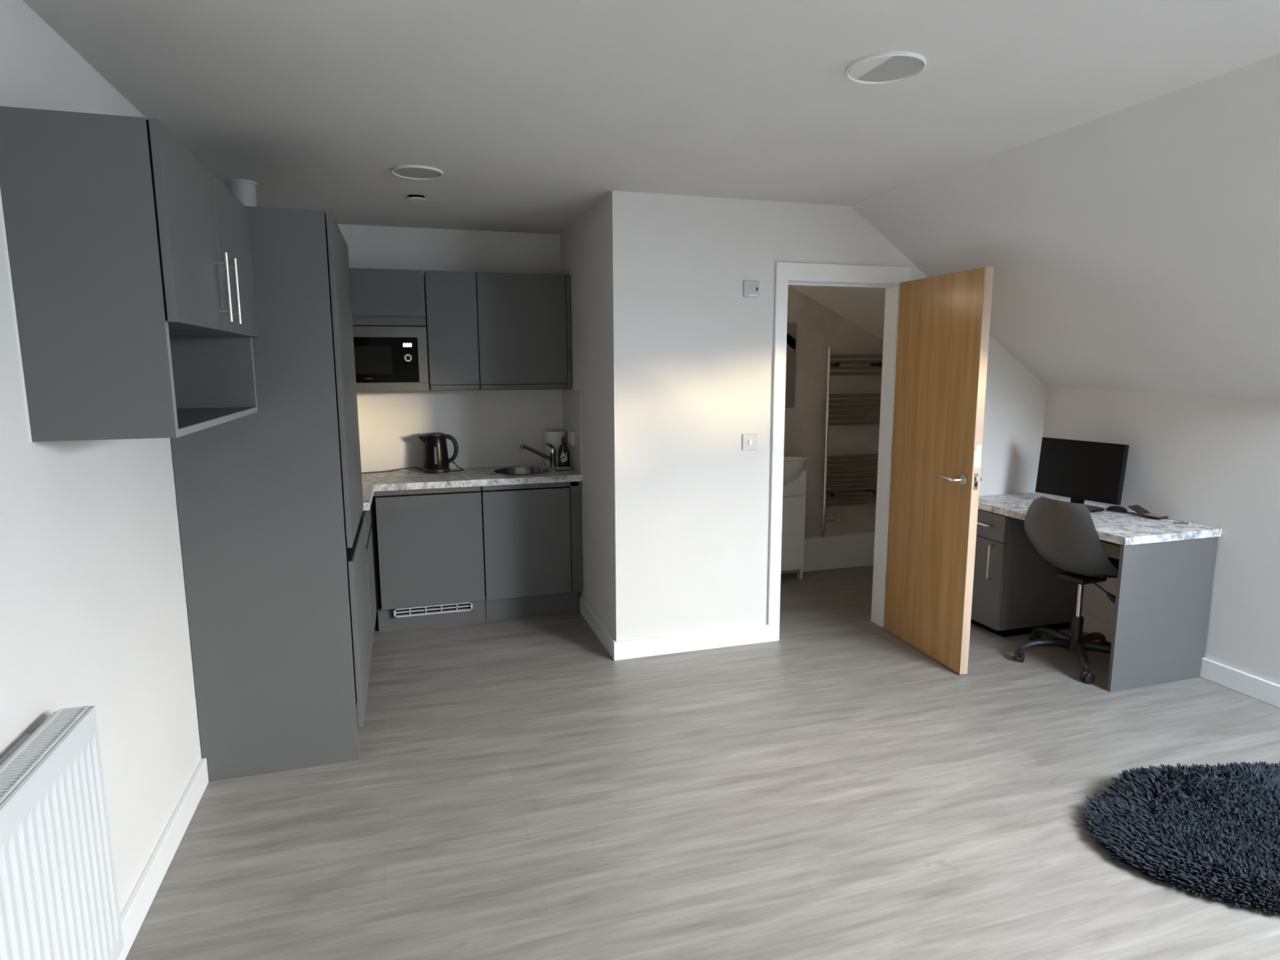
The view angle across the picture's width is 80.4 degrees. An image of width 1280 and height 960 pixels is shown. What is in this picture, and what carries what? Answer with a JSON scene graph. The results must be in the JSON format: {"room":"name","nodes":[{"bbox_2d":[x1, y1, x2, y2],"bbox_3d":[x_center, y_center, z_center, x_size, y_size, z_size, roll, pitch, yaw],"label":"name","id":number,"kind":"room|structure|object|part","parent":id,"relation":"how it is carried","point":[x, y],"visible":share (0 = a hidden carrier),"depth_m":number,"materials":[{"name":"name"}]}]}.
{"room":"studio apartment","nodes":[
{"label":"studio apartment","id":0,"kind":"room"},
{"bbox_2d":[0,0,201,915],"bbox_3d":[-1.220,0.171,1.128,0.100,2.429,7.400,-3,9,-17],"label":"wall","id":1,"kind":"structure","parent":0,"point":[94,610],"depth_m":1.98,"materials":[{"name":"white paint"}]},
{"bbox_2d":[0,705,124,959],"bbox_3d":[-1.039,1.003,1.023,0.106,0.803,1.556,-3,9,-17],"label":"radiator","id":2,"kind":"object","parent":1,"relation":"attached to","point":[59,900],"visible":1,"depth_m":1.49,"materials":[{"name":"white metal"}]},
{"bbox_3d":[-1.084,0.637,0.950,0.012,0.019,1.350,-3,9,-17],"label":"bracket rail","id":3,"kind":"part","parent":2,"relation":"part of","materials":[{"name":"white metal"}]},
{"bbox_3d":[-1.050,0.907,0.985,0.012,0.595,1.518,-3,9,-17],"label":"panel","id":4,"kind":"part","parent":2,"relation":"part of","materials":[{"name":"white metal"}]},
{"bbox_2d":[0,705,89,804],"bbox_3d":[-1.021,0.613,0.949,0.056,0.009,1.518,-3,9,-17],"label":"grille","id":5,"kind":"object","parent":2,"relation":"attached to","point":[21,771],"depth_m":1.48,"materials":[{"name":"white metal"}]},
{"bbox_2d":[0,106,258,442],"bbox_3d":[-1.332,-0.509,2.147,0.342,0.700,1.022,-3,9,-17],"label":"upper cabinet","id":6,"kind":"object","parent":1,"relation":"attached to","point":[130,264],"visible":1,"depth_m":1.68,"materials":[{"name":"grey laminate"}]},
{"bbox_3d":[-1.210,-0.437,1.665,0.281,0.698,0.018,-3,9,-17],"label":"panel","id":7,"kind":"part","parent":6,"relation":"part of","materials":[{"name":"grey laminate"}]},
{"bbox_3d":[-1.133,-0.609,1.915,0.018,0.435,0.492,-3,9,-17],"label":"door","id":8,"kind":"part","parent":6,"relation":"part of","materials":[{"name":"grey laminate"}]},
{"bbox_2d":[167,320,245,336],"bbox_3d":[-1.358,-0.435,2.150,0.279,0.018,0.985,-3,9,-17],"label":"shelf","id":9,"kind":"object","parent":6,"relation":"attached to","point":[175,329],"depth_m":2.27,"materials":[{"name":"grey wood"}]},
{"bbox_3d":[-1.505,-0.581,2.613,0.281,0.698,0.018,-3,9,-17],"label":"panel","id":10,"kind":"part","parent":6,"relation":"part of","materials":[{"name":"grey laminate"}]},
{"bbox_2d":[176,407,253,429],"bbox_3d":[-1.357,-0.173,2.190,0.279,0.018,0.985,-3,9,-17],"label":"shelf","id":11,"kind":"object","parent":6,"relation":"attached to","point":[188,418],"depth_m":2.27,"materials":[{"name":"grey wood"}]},
{"bbox_3d":[-1.165,-0.539,2.117,0.036,0.188,0.012,-3,9,-17],"label":"handle","id":12,"kind":"part","parent":6,"relation":"part of","materials":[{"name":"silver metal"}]},
{"bbox_3d":[-1.283,-0.682,2.398,0.018,0.435,0.522,-3,9,-17],"label":"door","id":13,"kind":"part","parent":6,"relation":"part of","materials":[{"name":"grey laminate"}]},
{"bbox_3d":[-1.200,-0.556,2.230,0.036,0.188,0.012,-3,9,-17],"label":"handle","id":14,"kind":"part","parent":6,"relation":"part of","materials":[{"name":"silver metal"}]},
{"bbox_2d":[117,758,208,959],"bbox_3d":[-0.866,1.462,0.379,0.018,0.100,5.205,-3,9,-17],"label":"baseboard","id":15,"kind":"structure","parent":1,"relation":"attached to","point":[133,914],"depth_m":2.30,"materials":[{"name":"white wood"}]},
{"bbox_2d":[337,223,883,608],"bbox_3d":[0.011,-0.454,5.278,4.720,2.399,0.100,-3,9,-17],"label":"wall","id":16,"kind":"structure","parent":0,"point":[489,428],"depth_m":4.94,"materials":[{"name":"white paint"}]},
{"bbox_2d":[349,267,429,391],"bbox_3d":[-1.739,-0.870,4.448,0.928,0.696,0.314,-3,9,-17],"label":"upper cabinet","id":17,"kind":"object","parent":16,"relation":"attached to","point":[379,296],"visible":0.43,"depth_m":4.35,"materials":[{"name":"grey laminate"}]},
{"bbox_3d":[-1.540,-1.073,4.322,0.596,0.259,0.018,-3,9,-17],"label":"door","id":18,"kind":"part","parent":17,"relation":"part of","materials":[{"name":"grey laminate"}]},
{"bbox_3d":[-1.541,-0.912,4.354,0.596,0.044,0.012,-3,9,-17],"label":"grip rail","id":19,"kind":"part","parent":17,"relation":"part of","materials":[{"name":"grey laminate"}]},
{"bbox_2d":[352,325,428,391],"bbox_3d":[-1.576,-0.718,4.501,0.594,0.376,0.300,-3,9,-17],"label":"microwave","id":20,"kind":"object","parent":17,"relation":"in","point":[387,358],"visible":0.79,"depth_m":4.40,"materials":[{"name":"black glass"}]},
{"bbox_3d":[-1.526,-0.695,4.385,0.466,0.259,0.019,-3,9,-17],"label":"glass door","id":21,"kind":"part","parent":20,"relation":"part of","materials":[{"name":"black glass"}]},
{"bbox_3d":[-1.353,-0.713,4.419,0.042,0.042,0.012,-3,9,-17],"label":"knob","id":22,"kind":"part","parent":20,"relation":"part of","materials":[{"name":"silver metal"}]},
{"bbox_3d":[-1.300,-0.745,4.615,0.004,0.395,0.292,-3,9,-17],"label":"panel","id":23,"kind":"part","parent":17,"relation":"part of","materials":[{"name":"grey laminate"}]},
{"bbox_2d":[423,270,479,391],"bbox_3d":[-1.152,-0.900,4.625,0.290,0.696,0.314,-3,9,-17],"label":"upper cabinet","id":24,"kind":"object","parent":16,"relation":"attached to","point":[451,296],"visible":0.93,"depth_m":4.48,"materials":[{"name":"grey laminate"}]},
{"bbox_3d":[-1.109,-0.554,4.541,0.288,0.034,0.014,-3,9,-17],"label":"grip rail","id":25,"kind":"part","parent":24,"relation":"part of","materials":[{"name":"grey laminate"}]},
{"bbox_2d":[475,271,572,390],"bbox_3d":[-0.741,-0.920,4.750,0.562,0.696,0.314,-3,9,-17],"label":"upper cabinet","id":26,"kind":"object","parent":16,"relation":"attached to","point":[524,319],"visible":0.96,"depth_m":4.60,"materials":[{"name":"grey laminate"}]},
{"bbox_3d":[-0.712,-0.574,4.662,0.532,0.034,0.014,-3,9,-17],"label":"grip rail","id":27,"kind":"part","parent":26,"relation":"part of","materials":[{"name":"grey laminate"}]},
{"bbox_3d":[-0.442,-0.913,4.692,0.025,0.696,0.018,-3,9,-17],"label":"filler panel","id":28,"kind":"part","parent":26,"relation":"part of","materials":[{"name":"grey laminate"}]},
{"bbox_2d":[785,322,796,407],"bbox_3d":[0.921,-0.822,5.439,0.432,0.606,0.022,-3,9,-17],"label":"bathroom mirror","id":29,"kind":"object","parent":16,"relation":"attached to","point":[791,326],"visible":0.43,"depth_m":5.48,"materials":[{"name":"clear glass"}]},
{"bbox_2d":[780,531,875,573],"bbox_3d":[1.417,0.551,5.772,1.442,0.252,0.080,-3,9,-17],"label":"trim","id":30,"kind":"structure","parent":16,"relation":"attached to","point":[835,551],"depth_m":5.76,"materials":[{"name":"white wood"}]},
{"bbox_2d":[821,346,882,537],"bbox_3d":[1.623,-0.279,5.687,0.573,1.414,0.122,-3,9,-17],"label":"towel rail","id":31,"kind":"object","parent":16,"relation":"attached to","point":[831,364],"visible":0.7,"depth_m":5.62,"materials":[{"name":"silver metal"}]},
{"bbox_2d":[22,0,1279,234],"bbox_3d":[0.264,-1.115,1.394,3.216,0.120,7.400,-3,9,-17],"label":"ceiling","id":32,"kind":"structure","parent":0,"point":[531,113],"depth_m":2.29,"materials":[{"name":"white paint"}]},
{"bbox_2d":[227,178,257,206],"bbox_3d":[-1.816,-1.206,3.485,0.120,0.321,0.120,-3,9,-17],"label":"duct","id":33,"kind":"object","parent":32,"relation":"attached to","point":[244,190],"visible":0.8,"depth_m":3.43,"materials":[{"name":"grey plastic"}]},
{"bbox_2d":[407,194,426,201],"bbox_3d":[-1.111,-1.405,3.769,0.094,0.019,0.094,-3,9,-17],"label":"sprinkler cover","id":34,"kind":"object","parent":32,"relation":"attached to","point":[414,197],"visible":1,"depth_m":3.75,"materials":[{"name":"white plastic"}]},
{"bbox_3d":[-1.111,-1.397,3.770,0.094,0.004,0.094,-3,9,-17],"label":"plate","id":35,"kind":"part","parent":34,"relation":"part of","materials":[{"name":"white plastic"}]},
{"bbox_2d":[391,164,443,179],"bbox_3d":[-0.965,-1.334,3.286,0.216,0.010,0.216,-3,9,-17],"label":"recessed light","id":36,"kind":"object","parent":32,"relation":"in","point":[409,171],"visible":1,"depth_m":3.28,"materials":[{"name":"white plastic"}]},
{"bbox_2d":[394,168,440,178],"bbox_3d":[-0.965,-1.335,3.285,0.196,0.005,0.196,-3,9,-17],"label":"diffuser","id":37,"kind":"object","parent":36,"relation":"attached to","point":[409,173],"depth_m":3.29,"materials":[{"name":"white plastic"}]},
{"bbox_2d":[846,51,926,84],"bbox_3d":[0.696,-1.165,2.145,0.216,0.010,0.216,-3,9,-17],"label":"recessed light","id":38,"kind":"object","parent":32,"relation":"in","point":[888,67],"visible":1,"depth_m":2.13,"materials":[{"name":"white plastic"}]},
{"bbox_2d":[857,55,922,81],"bbox_3d":[0.725,-1.168,2.154,0.135,0.005,0.196,-3,9,-17],"label":"diffuser","id":39,"kind":"object","parent":38,"relation":"attached to","point":[891,68],"depth_m":2.15,"materials":[{"name":"white plastic"}]},
{"bbox_2d":[124,564,1279,959],"bbox_3d":[1.064,1.316,2.012,4.970,0.120,7.500,-3,9,-17],"label":"floor","id":40,"kind":"structure","parent":0,"point":[831,788],"depth_m":2.67,"materials":[{"name":"grey laminate"}]},
{"bbox_2d":[170,205,372,782],"bbox_3d":[-1.494,0.028,3.173,0.571,2.094,0.853,-3,9,-17],"label":"tall cabinet","id":41,"kind":"object","parent":40,"relation":"on","point":[269,500],"visible":0.85,"depth_m":2.80,"materials":[{"name":"grey laminate"}]},
{"bbox_3d":[-1.232,-0.411,3.189,0.018,1.232,0.849,-3,9,-17],"label":"door","id":42,"kind":"part","parent":41,"relation":"part of","materials":[{"name":"grey laminate"}]},
{"bbox_3d":[-1.228,0.584,3.341,0.018,0.673,0.849,-3,9,-17],"label":"door","id":43,"kind":"part","parent":41,"relation":"part of","materials":[{"name":"grey laminate"}]},
{"bbox_2d":[362,507,376,646],"bbox_3d":[-1.713,0.536,3.984,0.574,0.845,0.658,-3,9,-17],"label":"base cabinet","id":44,"kind":"object","parent":40,"relation":"on","point":[366,515],"visible":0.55,"depth_m":3.95,"materials":[{"name":"grey laminate"}]},
{"bbox_3d":[-1.439,0.211,3.984,0.018,0.143,0.589,-3,9,-17],"label":"drawer","id":45,"kind":"part","parent":44,"relation":"part of","materials":[{"name":"grey laminate"}]},
{"bbox_3d":[-1.437,0.553,4.037,0.018,0.495,0.589,-3,9,-17],"label":"door","id":46,"kind":"part","parent":44,"relation":"part of","materials":[{"name":"grey laminate"}]},
{"bbox_2d":[361,464,582,511],"bbox_3d":[-1.202,0.033,4.320,1.794,0.038,1.135,-3,9,-17],"label":"countertop","id":47,"kind":"structure","parent":44,"relation":"on","point":[481,476],"depth_m":4.49,"materials":[{"name":"stone"}]},
{"bbox_2d":[361,432,463,474],"bbox_3d":[-1.444,-0.163,4.669,0.686,0.247,0.168,-3,9,-17],"label":"kettle","id":48,"kind":"object","parent":47,"relation":"on","point":[436,460],"visible":0.96,"depth_m":4.67,"materials":[{"name":"black plastic"}]},
{"bbox_3d":[-1.451,-0.076,4.711,0.685,0.058,0.067,-2,9,-12],"label":"power cord","id":49,"kind":"part","parent":48,"relation":"part of","materials":[{"name":"black plastic"}]},
{"bbox_3d":[-1.275,-0.286,4.703,0.124,0.016,0.124,-3,9,-17],"label":"lid","id":50,"kind":"part","parent":48,"relation":"part of","materials":[{"name":"black plastic"}]},
{"bbox_3d":[-1.179,-0.195,4.729,0.086,0.181,0.029,-2,9,-9],"label":"handle","id":51,"kind":"part","parent":48,"relation":"part of","materials":[{"name":"black plastic"}]},
{"bbox_2d":[489,466,553,491],"bbox_3d":[-0.745,0.017,4.781,0.396,0.160,0.396,-3,9,-17],"label":"sink","id":52,"kind":"object","parent":47,"relation":"in","point":[513,470],"visible":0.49,"depth_m":4.90,"materials":[{"name":"silver metal"}]},
{"bbox_2d":[519,443,557,468],"bbox_3d":[-0.654,-0.156,4.869,0.248,0.165,0.054,-4,9,-22],"label":"tap","id":53,"kind":"object","parent":47,"relation":"on","point":[552,458],"visible":0.98,"depth_m":4.88,"materials":[{"name":"silver metal"}]},
{"bbox_3d":[-0.664,-0.171,4.858,0.223,0.122,0.027,-4,10,-25],"label":"spout","id":54,"kind":"part","parent":53,"relation":"part of","materials":[{"name":"silver metal"}]},
{"bbox_3d":[-0.576,-0.217,4.882,0.029,0.049,0.064,7,11,38],"label":"lever","id":55,"kind":"part","parent":53,"relation":"part of","materials":[{"name":"silver metal"}]},
{"bbox_2d":[544,430,564,466],"bbox_3d":[-0.561,-0.209,5.006,0.134,0.229,0.134,-3,9,-17],"label":"roll","id":56,"kind":"object","parent":47,"relation":"on","point":[553,437],"visible":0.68,"depth_m":4.95,"materials":[{"name":"paper"}]},
{"bbox_2d":[554,466,569,471],"bbox_3d":[-0.492,-0.071,4.786,0.090,0.022,0.045,-3,9,-17],"label":"sponge","id":57,"kind":"object","parent":47,"relation":"on","point":[566,468],"visible":1,"depth_m":4.77,"materials":[{"name":"yellow"}]},
{"bbox_2d":[557,435,569,466],"bbox_3d":[-0.488,-0.175,4.842,0.076,0.209,0.053,-3,9,-17],"label":"bottle","id":58,"kind":"object","parent":47,"relation":"on","point":[563,453],"visible":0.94,"depth_m":4.82,"materials":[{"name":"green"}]},
{"bbox_2d":[370,486,485,631],"bbox_3d":[-1.302,0.430,4.671,0.620,0.845,0.522,-3,9,-17],"label":"base cabinet","id":59,"kind":"object","parent":40,"relation":"on","point":[428,544],"visible":0.78,"depth_m":4.43,"materials":[{"name":"grey laminate"}]},
{"bbox_3d":[-1.232,0.063,4.374,0.614,0.030,0.016,-3,9,-17],"label":"rail","id":60,"kind":"part","parent":59,"relation":"part of","materials":[{"name":"grey laminate"}]},
{"bbox_2d":[393,601,472,617],"bbox_3d":[-1.228,0.767,4.505,0.450,0.052,0.039,-3,9,-17],"label":"vent grille","id":61,"kind":"object","parent":59,"relation":"attached to","point":[440,608],"depth_m":4.49,"materials":[{"name":"grey plastic"}]},
{"bbox_2d":[481,480,582,621],"bbox_3d":[-0.718,0.400,4.848,0.594,0.845,0.522,-3,9,-17],"label":"base cabinet","id":62,"kind":"object","parent":40,"relation":"on","point":[532,539],"visible":0.87,"depth_m":4.60,"materials":[{"name":"grey laminate"}]},
{"bbox_3d":[-0.654,0.034,4.549,0.578,0.030,0.016,-3,9,-17],"label":"rail","id":63,"kind":"part","parent":62,"relation":"part of","materials":[{"name":"grey laminate"}]},
{"bbox_3d":[-0.393,0.351,4.678,0.065,0.699,0.016,-3,9,-17],"label":"filler panel","id":64,"kind":"part","parent":62,"relation":"part of","materials":[{"name":"grey laminate"}]},
{"bbox_2d":[781,456,807,579],"bbox_3d":[0.969,0.240,5.386,0.468,0.985,0.291,-3,9,-17],"label":"vanity unit","id":65,"kind":"object","parent":40,"relation":"on","point":[794,477],"visible":0.34,"depth_m":5.39,"materials":[{"name":"white wood"}]},
{"bbox_3d":[0.992,0.387,5.387,0.396,0.539,0.018,-3,9,-17],"label":"door","id":66,"kind":"part","parent":65,"relation":"part of","materials":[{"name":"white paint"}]},
{"bbox_2d":[782,456,807,485],"bbox_3d":[0.969,-0.050,5.338,0.468,0.194,0.282,-3,9,-17],"label":"basin","id":67,"kind":"object","parent":65,"relation":"in","point":[794,473],"depth_m":5.29,"materials":[{"name":"white ceramic"}]},
{"bbox_3d":[1.164,0.679,5.512,0.018,0.078,0.050,-3,9,-17],"label":"leg","id":68,"kind":"part","parent":65,"relation":"part of","materials":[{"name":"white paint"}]},
{"bbox_2d":[970,508,1078,637],"bbox_3d":[2.220,0.511,4.481,0.610,0.716,0.369,-3,9,-17],"label":"drawer unit","id":69,"kind":"object","parent":40,"relation":"on","point":[1016,591],"visible":0.59,"depth_m":4.31,"materials":[{"name":"grey laminate"}]},
{"bbox_3d":[1.949,0.248,4.342,0.037,0.010,0.170,-3,9,-17],"label":"handle","id":70,"kind":"part","parent":69,"relation":"part of","materials":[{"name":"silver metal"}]},
{"bbox_3d":[1.974,0.577,4.415,0.020,0.503,0.365,-3,9,-17],"label":"door","id":71,"kind":"part","parent":69,"relation":"part of","materials":[{"name":"grey laminate"}]},
{"bbox_3d":[1.980,0.465,4.278,0.037,0.200,0.010,-3,9,-17],"label":"handle","id":72,"kind":"part","parent":69,"relation":"part of","materials":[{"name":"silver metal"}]},
{"bbox_3d":[1.972,0.249,4.364,0.020,0.150,0.365,-3,9,-17],"label":"drawer","id":73,"kind":"part","parent":69,"relation":"part of","materials":[{"name":"grey laminate"}]},
{"bbox_2d":[1013,496,1119,684],"bbox_3d":[2.263,0.516,3.930,0.609,0.872,0.577,-3,9,-17],"label":"desk chair","id":74,"kind":"object","parent":40,"relation":"on","point":[1065,534],"visible":0.83,"depth_m":3.81,"materials":[{"name":"grey plastic"}]},
{"bbox_3d":[2.118,0.861,3.966,0.265,0.070,0.048,0,9,4],"label":"arm","id":75,"kind":"part","parent":74,"relation":"part of","materials":[{"name":"black plastic"}]},
{"bbox_3d":[2.233,0.839,4.107,0.050,0.070,0.265,-3,9,-17],"label":"arm","id":76,"kind":"part","parent":74,"relation":"part of","materials":[{"name":"black plastic"}]},
{"bbox_3d":[2.224,0.885,3.807,0.048,0.070,0.265,3,9,19],"label":"arm","id":77,"kind":"part","parent":74,"relation":"part of","materials":[{"name":"black plastic"}]},
{"bbox_2d":[1046,556,1119,577],"bbox_3d":[2.343,0.435,3.916,0.337,0.056,0.389,-3,9,-17],"label":"seat","id":78,"kind":"object","parent":74,"relation":"on","point":[1096,571],"depth_m":3.76,"materials":[{"name":"grey plastic"}]},
{"bbox_3d":[2.413,0.849,4.039,0.265,0.070,0.048,-6,10,-31],"label":"arm","id":79,"kind":"part","parent":74,"relation":"part of","materials":[{"name":"black plastic"}]},
{"bbox_3d":[2.404,0.876,3.858,0.265,0.070,0.048,6,11,37],"label":"arm","id":80,"kind":"part","parent":74,"relation":"part of","materials":[{"name":"black plastic"}]},
{"bbox_3d":[2.335,0.566,3.804,0.033,0.101,0.145,-9,12,-44],"label":"height lever","id":81,"kind":"part","parent":74,"relation":"part of","materials":[{"name":"black plastic"}]},
{"bbox_2d":[977,492,1222,692],"bbox_3d":[2.349,0.543,4.135,0.605,0.756,1.114,-3,9,-17],"label":"desk","id":82,"kind":"object","parent":40,"relation":"on","point":[1166,568],"visible":0.8,"depth_m":3.63,"materials":[{"name":"laminate"}]},
{"bbox_2d":[1035,437,1128,512],"bbox_3d":[2.401,-0.030,4.155,0.160,0.370,0.470,-5,10,-27],"label":"monitor","id":83,"kind":"object","parent":82,"relation":"on","point":[1080,471],"visible":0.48,"depth_m":4.12,"materials":[{"name":"black plastic"}]},
{"bbox_3d":[2.682,0.311,4.006,0.018,0.150,0.673,-3,9,-17],"label":"rail","id":84,"kind":"part","parent":82,"relation":"part of","materials":[{"name":"grey laminate"}]},
{"bbox_2d":[1106,505,1183,521],"bbox_3d":[2.644,0.171,3.958,0.062,0.030,0.379,-6,10,-32],"label":"computer mouse","id":85,"kind":"object","parent":82,"relation":"on","point":[1114,508],"visible":0.84,"depth_m":4.05,"materials":[{"name":"black plastic"}]},
{"bbox_2d":[1128,504,1168,519],"bbox_3d":[2.629,0.165,3.917,0.080,0.043,0.162,-4,10,-25],"label":"wallet","id":86,"kind":"object","parent":82,"relation":"on","point":[1144,513],"visible":1,"depth_m":3.92,"materials":[{"name":"brown leather"}]},
{"bbox_3d":[2.512,0.638,3.635,0.591,0.718,0.018,-3,9,-17],"label":"panel","id":87,"kind":"part","parent":82,"relation":"part of","materials":[{"name":"grey laminate"}]},
{"bbox_2d":[1167,519,1189,522],"bbox_3d":[2.708,0.207,3.812,0.057,0.002,0.085,-3,9,-17],"label":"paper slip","id":88,"kind":"object","parent":82,"relation":"on","point":[1167,519],"visible":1,"depth_m":3.81,"materials":[{"name":"white paper"}]},
{"bbox_2d":[1173,521,1188,524],"bbox_3d":[2.683,0.213,3.753,0.062,0.009,0.009,2,9,15],"label":"pen","id":89,"kind":"object","parent":82,"relation":"on","point":[1180,522],"visible":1,"depth_m":3.75,"materials":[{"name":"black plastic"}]},
{"bbox_2d":[1081,760,1279,915],"bbox_3d":[2.016,1.123,2.465,1.102,0.115,0.842,-3,9,-17],"label":"shag rug","id":90,"kind":"object","parent":40,"relation":"on","point":[1209,831],"visible":1,"depth_m":2.50,"materials":[{"name":"black fabric"}]},
{"bbox_2d":[560,191,1046,641],"bbox_3d":[0.981,-0.387,4.849,2.722,2.389,1.300,-3,9,-17],"label":"wall","id":91,"kind":"structure","parent":0,"point":[672,364],"depth_m":4.00,"materials":[{"name":"white paint"}]},
{"bbox_2d":[562,389,582,474],"bbox_3d":[-0.435,-0.319,4.822,0.006,0.498,0.537,-3,9,-17],"label":"backsplash","id":92,"kind":"structure","parent":91,"relation":"attached to","point":[571,400],"depth_m":4.75,"materials":[{"name":"white paint"}]},
{"bbox_2d":[568,430,573,445],"bbox_3d":[-0.440,-0.269,4.817,0.012,0.086,0.146,-3,9,-17],"label":"wall socket","id":93,"kind":"object","parent":92,"relation":"attached to","point":[571,434],"visible":1,"depth_m":4.80,"materials":[{"name":"white plastic"}]},
{"bbox_2d":[579,596,616,658],"bbox_3d":[-0.253,0.845,4.396,0.018,0.100,0.815,-3,9,-17],"label":"baseboard","id":94,"kind":"structure","parent":91,"relation":"attached to","point":[597,627],"depth_m":4.34,"materials":[{"name":"white wood"}]},
{"bbox_2d":[613,624,768,660],"bbox_3d":[0.290,0.883,4.130,0.900,0.100,0.018,-3,9,-17],"label":"baseboard","id":95,"kind":"structure","parent":91,"relation":"attached to","point":[691,642],"depth_m":4.11,"materials":[{"name":"white wood"}]},
{"bbox_2d":[742,434,757,450],"bbox_3d":[0.590,-0.203,4.060,0.086,0.086,0.014,-3,9,-17],"label":"light switch","id":96,"kind":"object","parent":91,"relation":"attached to","point":[749,442],"visible":1,"depth_m":4.06,"materials":[{"name":"beige plastic"}]},
{"bbox_2d":[743,280,759,297],"bbox_3d":[0.580,-0.993,3.935,0.086,0.084,0.017,-3,9,-17],"label":"thermostat","id":97,"kind":"object","parent":91,"relation":"attached to","point":[751,288],"visible":1,"depth_m":3.93,"materials":[{"name":"white plastic"}]},
{"bbox_2d":[767,262,911,641],"bbox_3d":[1.093,-0.141,4.283,0.826,2.073,0.130,-3,9,-17],"label":"trim","id":98,"kind":"structure","parent":91,"relation":"attached to","point":[889,278],"depth_m":4.18,"materials":[{"name":"white paint"}]},
{"bbox_2d":[883,266,993,674],"bbox_3d":[1.521,-0.056,3.980,0.176,1.981,0.725,-3,9,-17],"label":"door","id":99,"kind":"structure","parent":91,"relation":"in","point":[944,321],"depth_m":3.90,"materials":[{"name":"brown wood"}]},
{"bbox_3d":[1.528,-0.014,3.760,0.058,0.028,0.166,-3,9,-17],"label":"lever","id":100,"kind":"part","parent":99,"relation":"part of","materials":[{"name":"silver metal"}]},
{"bbox_3d":[1.578,-0.001,3.700,0.009,0.052,0.052,-2,9,-13],"label":"handle","id":101,"kind":"part","parent":99,"relation":"part of","materials":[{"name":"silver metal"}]},
{"bbox_3d":[1.619,0.007,3.646,0.022,0.080,0.002,-2,9,-13],"label":"latch plate","id":102,"kind":"part","parent":99,"relation":"part of","materials":[{"name":"metal"}]},
{"bbox_2d":[790,285,885,340],"bbox_3d":[1.011,-1.237,4.782,2.622,0.912,1.200,-3,9,-17],"label":"ceiling","id":103,"kind":"structure","parent":0,"point":[864,308],"depth_m":5.38,"materials":[{"name":"white paint"}]},
{"bbox_2d":[850,53,1279,395],"bbox_3d":[2.726,-0.595,1.550,1.532,1.104,6.100,-3,9,-17],"label":"ceiling","id":104,"kind":"structure","parent":0,"point":[1136,247],"depth_m":3.15,"materials":[{"name":"white paint"}]},
{"bbox_2d":[1043,387,1279,684],"bbox_3d":[3.244,0.208,2.521,0.200,1.900,7.400,-3,9,-17],"label":"wall","id":105,"kind":"structure","parent":0,"point":[1211,460],"depth_m":3.67,"materials":[{"name":"white paint"}]},
{"bbox_2d":[1070,613,1279,708],"bbox_3d":[3.338,1.198,2.002,0.018,0.100,5.880,-3,9,-17],"label":"baseboard","id":106,"kind":"structure","parent":105,"relation":"attached to","point":[1262,690],"depth_m":3.62,"materials":[{"name":"white wood"}]}
]}

